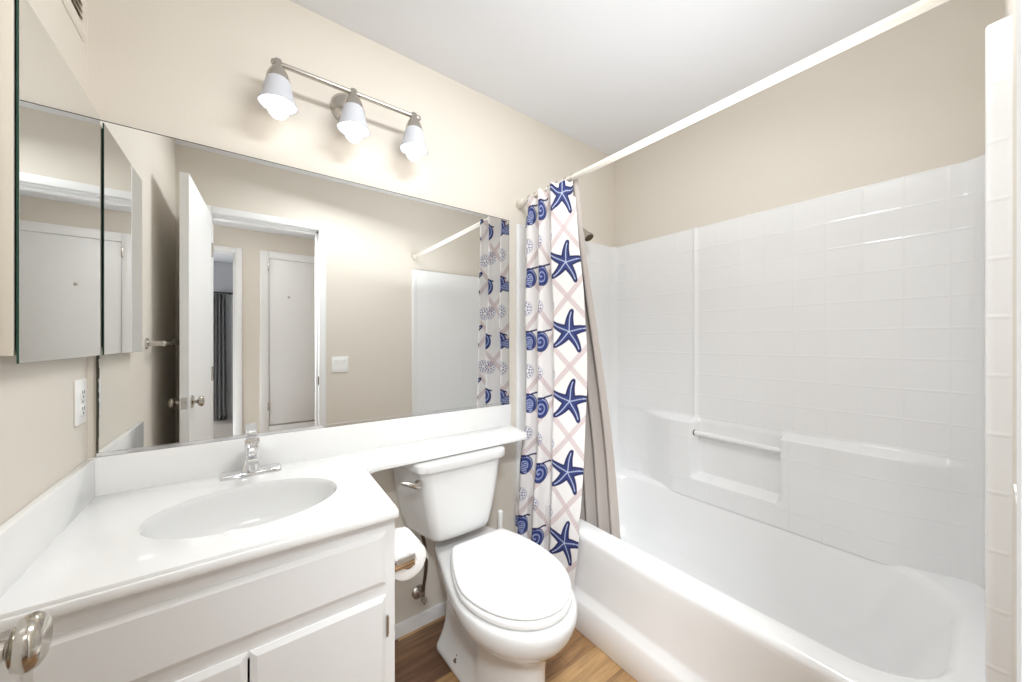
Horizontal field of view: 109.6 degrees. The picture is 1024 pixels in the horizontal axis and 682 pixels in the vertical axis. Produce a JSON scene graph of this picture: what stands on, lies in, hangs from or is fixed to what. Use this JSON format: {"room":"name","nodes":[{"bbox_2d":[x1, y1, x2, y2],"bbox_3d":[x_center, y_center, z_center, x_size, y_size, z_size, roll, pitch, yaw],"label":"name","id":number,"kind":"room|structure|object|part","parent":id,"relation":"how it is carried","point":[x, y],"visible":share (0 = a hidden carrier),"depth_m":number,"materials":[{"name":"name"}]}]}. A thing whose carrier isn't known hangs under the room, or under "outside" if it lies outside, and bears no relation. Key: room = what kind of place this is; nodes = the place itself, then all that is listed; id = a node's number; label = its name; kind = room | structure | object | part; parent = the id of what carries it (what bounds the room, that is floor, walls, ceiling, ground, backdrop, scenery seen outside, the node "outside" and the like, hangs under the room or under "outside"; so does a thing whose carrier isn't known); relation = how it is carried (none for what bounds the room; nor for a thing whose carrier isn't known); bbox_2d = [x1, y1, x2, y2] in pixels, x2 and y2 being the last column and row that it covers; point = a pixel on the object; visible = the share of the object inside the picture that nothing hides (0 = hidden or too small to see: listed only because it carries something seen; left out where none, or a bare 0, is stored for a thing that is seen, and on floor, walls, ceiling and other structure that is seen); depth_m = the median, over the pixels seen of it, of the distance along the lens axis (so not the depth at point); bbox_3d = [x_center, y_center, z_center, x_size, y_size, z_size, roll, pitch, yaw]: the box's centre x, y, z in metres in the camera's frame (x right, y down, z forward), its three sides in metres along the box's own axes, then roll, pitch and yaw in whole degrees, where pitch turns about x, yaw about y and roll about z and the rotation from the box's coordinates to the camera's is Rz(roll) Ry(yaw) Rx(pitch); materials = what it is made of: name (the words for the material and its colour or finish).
{"room":"bathroom","nodes":[
{"label":"bathroom","id":0,"kind":"room"},
{"bbox_2d":[0,611,52,674],"bbox_3d":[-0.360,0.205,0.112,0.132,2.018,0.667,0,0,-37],"label":"door knob","id":1,"kind":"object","parent":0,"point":[28,643],"depth_m":0.35,"materials":[{"name":"silver metal"}]},
{"bbox_2d":[0,0,86,525],"bbox_3d":[-0.707,0.016,0.304,0.100,2.420,1.624,0,0,-37],"label":"wall","id":2,"kind":"structure","parent":0,"point":[40,442],"depth_m":0.76,"materials":[{"name":"beige paint"}]},
{"bbox_2d":[0,0,99,363],"bbox_3d":[-0.994,-0.285,0.792,0.028,0.648,0.450,0,0,-37],"label":"medicine cabinet","id":3,"kind":"object","parent":2,"relation":"attached to","point":[50,127],"visible":1,"depth_m":0.70,"materials":[{"name":"silver mirror"}]},
{"bbox_2d":[61,0,84,41],"bbox_3d":[-1.037,-0.923,0.832,0.008,0.262,0.317,0,0,-37],"label":"air vent","id":4,"kind":"object","parent":2,"relation":"in","point":[75,9],"visible":1,"depth_m":0.91,"materials":[{"name":"white metal"}]},
{"bbox_2d":[74,378,86,426],"bbox_3d":[-1.114,0.157,0.934,0.008,0.116,0.074,0,0,-37],"label":"electrical outlet","id":5,"kind":"object","parent":2,"relation":"attached to","point":[80,386],"visible":1,"depth_m":0.92,"materials":[{"name":"white plastic"}]},
{"bbox_2d":[80,403,84,415],"bbox_3d":[-1.112,0.178,0.935,0.004,0.030,0.034,0,0,-37],"label":"receptacle","id":6,"kind":"object","parent":5,"relation":"attached to","point":[82,405],"depth_m":0.93,"materials":[{"name":"white plastic"}]},
{"bbox_2d":[80,387,84,399],"bbox_3d":[-1.112,0.136,0.935,0.004,0.030,0.034,0,0,-37],"label":"receptacle","id":7,"kind":"object","parent":5,"relation":"attached to","point":[82,389],"depth_m":0.93,"materials":[{"name":"white plastic"}]},
{"bbox_2d":[87,0,614,679],"bbox_3d":[-0.273,0.016,1.710,2.487,2.420,0.100,0,0,-37],"label":"wall","id":8,"kind":"structure","parent":0,"point":[194,71],"depth_m":1.34,"materials":[{"name":"beige paint"}]},
{"bbox_2d":[86,404,510,496],"bbox_3d":[-0.579,0.370,1.405,1.428,0.105,0.018,0,0,-37],"label":"backsplash","id":9,"kind":"structure","parent":8,"relation":"attached to","point":[144,469],"depth_m":1.23,"materials":[{"name":"stone"}]},
{"bbox_2d":[96,120,508,456],"bbox_3d":[-0.577,-0.145,1.405,1.398,0.926,0.010,0,0,-37],"label":"wall mirror","id":10,"kind":"object","parent":8,"relation":"attached to","point":[242,296],"visible":0.89,"depth_m":1.22,"materials":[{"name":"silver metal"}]},
{"bbox_2d":[257,57,427,161],"bbox_3d":[-0.585,-0.829,1.317,0.568,0.226,0.154,0,0,-37],"label":"vanity light","id":11,"kind":"object","parent":8,"relation":"attached to","point":[276,96],"visible":1,"depth_m":1.27,"materials":[{"name":"white glass"}]},
{"bbox_3d":[-0.753,-0.801,1.162,0.113,0.085,0.109,0,0,-37],"label":"lamp shade","id":12,"kind":"part","parent":11,"relation":"part of","materials":[{"name":"white glass"}]},
{"bbox_3d":[-0.753,-0.778,1.162,0.059,0.122,0.059,0,0,-37],"label":"bulb","id":13,"kind":"part","parent":11,"relation":"part of","materials":[{"name":"white glass"}]},
{"bbox_3d":[-0.570,-0.801,1.300,0.113,0.085,0.109,0,0,-37],"label":"lamp shade","id":14,"kind":"part","parent":11,"relation":"part of","materials":[{"name":"white glass"}]},
{"bbox_3d":[-0.570,-0.778,1.300,0.059,0.122,0.059,0,0,-37],"label":"bulb","id":15,"kind":"part","parent":11,"relation":"part of","materials":[{"name":"white glass"}]},
{"bbox_3d":[-0.390,-0.801,1.436,0.113,0.085,0.109,0,0,-37],"label":"lamp shade","id":16,"kind":"part","parent":11,"relation":"part of","materials":[{"name":"white glass"}]},
{"bbox_3d":[-0.390,-0.778,1.436,0.059,0.122,0.059,0,0,-37],"label":"bulb","id":17,"kind":"part","parent":11,"relation":"part of","materials":[{"name":"white glass"}]},
{"bbox_2d":[412,535,427,604],"bbox_3d":[-0.376,0.940,1.516,0.060,0.333,0.086,0,0,-37],"label":"supply valve","id":18,"kind":"object","parent":8,"relation":"attached to","point":[418,592],"visible":0.86,"depth_m":1.51,"materials":[{"name":"silver metal"}]},
{"bbox_2d":[395,600,446,639],"bbox_3d":[-0.304,1.197,1.617,0.800,0.058,0.012,0,0,-37],"label":"baseboard","id":19,"kind":"structure","parent":8,"relation":"attached to","point":[406,626],"depth_m":1.54,"materials":[{"name":"white paint"}]},
{"bbox_2d":[583,228,593,240],"bbox_3d":[0.410,-0.631,2.079,0.063,0.122,0.132,0,0,-37],"label":"shower fixture","id":20,"kind":"object","parent":8,"relation":"attached to","point":[588,236],"visible":0.68,"depth_m":2.04,"materials":[{"name":"silver metal"}]},
{"bbox_2d":[516,0,948,208],"bbox_3d":[0.488,-0.712,1.280,0.046,0.046,1.504,0,0,-37],"label":"shower rod","id":21,"kind":"object","parent":8,"relation":"attached to","point":[921,6],"visible":0.95,"depth_m":0.97,"materials":[{"name":"white metal"}]},
{"bbox_2d":[515,180,586,589],"bbox_3d":[0.146,0.213,1.675,0.102,1.826,0.435,0,0,-44],"label":"shower curtain","id":22,"kind":"object","parent":21,"relation":"hanging from","point":[549,487],"visible":0.87,"depth_m":1.58,"materials":[{"name":"fabric"}]},
{"bbox_2d":[573,179,620,538],"bbox_3d":[0.283,0.103,1.684,0.151,1.625,0.440,0,0,-37],"label":"liner","id":23,"kind":"object","parent":21,"relation":"hanging from","point":[599,501],"visible":0.3,"depth_m":1.61,"materials":[{"name":"beige fabric"}]},
{"bbox_2d":[395,615,636,681],"bbox_3d":[0.775,1.266,0.735,2.987,0.080,2.920,0,0,-37],"label":"floor","id":24,"kind":"structure","parent":0,"point":[417,658],"depth_m":1.37,"materials":[{"name":"wood"}]},
{"bbox_2d":[0,518,394,681],"bbox_3d":[-0.726,0.838,0.956,0.653,0.776,0.554,0,0,-37],"label":"vanity cabinet","id":25,"kind":"object","parent":24,"relation":"on","point":[323,610],"visible":0.73,"depth_m":0.76,"materials":[{"name":"white paint"}]},
{"bbox_3d":[-0.666,0.885,0.663,0.290,0.472,0.009,0,0,-37],"label":"door","id":26,"kind":"part","parent":25,"relation":"part of","materials":[{"name":"white paint"}]},
{"bbox_2d":[0,404,526,632],"bbox_3d":[-0.412,0.384,1.184,1.429,0.132,0.571,0,0,-37],"label":"countertop","id":27,"kind":"structure","parent":25,"relation":"on","point":[78,545],"depth_m":0.89,"materials":[{"name":"stone"}]},
{"bbox_2d":[138,478,336,538],"bbox_3d":[-0.680,0.492,0.940,0.410,0.138,0.300,0,0,-37],"label":"sink","id":28,"kind":"object","parent":27,"relation":"in","point":[243,507],"visible":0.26,"depth_m":1.03,"materials":[{"name":"white ceramic"}]},
{"bbox_2d":[220,437,280,481],"bbox_3d":[-0.797,0.359,1.107,0.156,0.126,0.154,0,0,-37],"label":"faucet","id":29,"kind":"object","parent":27,"relation":"on","point":[252,466],"visible":1,"depth_m":1.12,"materials":[{"name":"silver metal"}]},
{"bbox_3d":[-0.827,0.414,1.147,0.156,0.016,0.054,0,0,-37],"label":"plate","id":30,"kind":"part","parent":29,"relation":"part of","materials":[{"name":"silver metal"}]},
{"bbox_3d":[-0.785,0.360,1.092,0.033,0.040,0.115,0,0,-37],"label":"spout","id":31,"kind":"part","parent":29,"relation":"part of","materials":[{"name":"silver metal"}]},
{"bbox_3d":[-0.810,0.313,1.125,0.040,0.034,0.091,0,0,-37],"label":"lever","id":32,"kind":"part","parent":29,"relation":"part of","materials":[{"name":"silver metal"}]},
{"bbox_3d":[-0.434,0.885,0.838,0.282,0.472,0.009,0,0,-37],"label":"door","id":33,"kind":"part","parent":25,"relation":"part of","materials":[{"name":"white paint"}]},
{"bbox_2d":[395,553,415,571],"bbox_3d":[-0.344,0.617,1.054,0.076,0.044,0.142,0,0,-37],"label":"paper holder","id":34,"kind":"object","parent":25,"relation":"attached to","point":[401,563],"visible":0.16,"depth_m":1.00,"materials":[{"name":"silver metal"}]},
{"bbox_2d":[395,527,428,580],"bbox_3d":[-0.321,0.627,1.071,0.115,0.107,0.104,0,0,-37],"label":"toilet paper roll","id":35,"kind":"object","parent":34,"relation":"hanging from","point":[406,542],"visible":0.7,"depth_m":1.04,"materials":[{"name":"white paper"}]},
{"bbox_2d":[393,445,576,681],"bbox_3d":[-0.097,0.840,1.305,0.499,0.771,0.727,0,0,-37],"label":"toilet","id":36,"kind":"object","parent":24,"relation":"on","point":[511,604],"visible":0.98,"depth_m":1.27,"materials":[{"name":"white ceramic"}]},
{"bbox_3d":[-0.361,0.522,1.310,0.082,0.040,0.041,0,0,-37],"label":"flush lever","id":37,"kind":"part","parent":36,"relation":"part of","materials":[{"name":"silver metal"}]},
{"bbox_3d":[-0.242,0.632,1.512,0.448,0.283,0.218,0,0,-37],"label":"tank","id":38,"kind":"part","parent":36,"relation":"part of","materials":[{"name":"white ceramic"}]},
{"bbox_3d":[-0.239,0.473,1.506,0.484,0.036,0.234,0,0,-37],"label":"tank lid","id":39,"kind":"part","parent":36,"relation":"part of","materials":[{"name":"white ceramic"}]},
{"bbox_3d":[-0.052,1.025,1.298,0.393,0.402,0.665,0,0,-37],"label":"bowl","id":40,"kind":"part","parent":36,"relation":"part of","materials":[{"name":"white ceramic"}]},
{"bbox_3d":[-0.011,0.810,1.241,0.372,0.024,0.480,0,0,-37],"label":"seat","id":41,"kind":"part","parent":36,"relation":"part of","materials":[{"name":"white plastic"}]},
{"bbox_3d":[-0.011,0.786,1.242,0.367,0.016,0.476,0,0,-37],"label":"seat lid","id":42,"kind":"part","parent":36,"relation":"part of","materials":[{"name":"white plastic"}]},
{"bbox_2d":[497,509,502,528],"bbox_3d":[-0.056,1.013,1.711,0.100,0.426,0.100,0,0,-37],"label":"toilet brush","id":43,"kind":"object","parent":24,"relation":"on","point":[500,512],"visible":0.25,"depth_m":1.70,"materials":[{"name":"white plastic"}]},
{"bbox_2d":[573,466,984,681],"bbox_3d":[0.795,1.012,1.507,0.804,0.427,1.474,0,0,-37],"label":"bathtub","id":44,"kind":"object","parent":24,"relation":"on","point":[690,589],"visible":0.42,"depth_m":1.31,"materials":[{"name":"white ceramic"}]},
{"bbox_2d":[515,14,1012,681],"bbox_3d":[0.798,0.105,1.509,0.818,1.416,1.508,0,0,-37],"label":"shower surround","id":45,"kind":"object","parent":44,"relation":"on","point":[835,370],"visible":0.87,"depth_m":1.43,"materials":[{"name":"white tile"}]},
{"bbox_2d":[290,0,919,155],"bbox_3d":[0.216,-1.234,1.062,2.487,0.080,1.724,0,0,-37],"label":"ceiling","id":46,"kind":"structure","parent":0,"point":[609,76],"depth_m":1.45,"materials":[{"name":"white paint"}]},
{"bbox_2d":[615,0,1003,246],"bbox_3d":[1.199,0.016,1.740,0.100,2.420,1.624,0,0,-37],"label":"wall","id":47,"kind":"structure","parent":0,"point":[907,99],"depth_m":1.49,"materials":[{"name":"beige paint"}]},
{"bbox_2d":[1004,0,1016,681],"bbox_3d":[0.701,0.016,0.419,2.287,2.420,0.126,0,0,-37],"label":"wall","id":48,"kind":"structure","parent":0,"point":[1010,6],"depth_m":0.61,"materials":[{"name":"beige paint"}]},
{"bbox_2d":[1013,484,1016,503],"bbox_3d":[0.476,0.177,0.336,0.115,0.118,0.010,0,0,-37],"label":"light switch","id":49,"kind":"object","parent":48,"relation":"attached to","point":[1015,485],"visible":0.1,"depth_m":0.35,"materials":[{"name":"white plastic"}]},
{"bbox_2d":[1017,0,1023,681],"bbox_3d":[0.163,0.186,0.014,0.697,2.080,0.150,0,0,-37],"label":"trim","id":50,"kind":"structure","parent":48,"relation":"attached to","point":[1020,3],"depth_m":0.26,"materials":[{"name":"white paint"}]}
]}

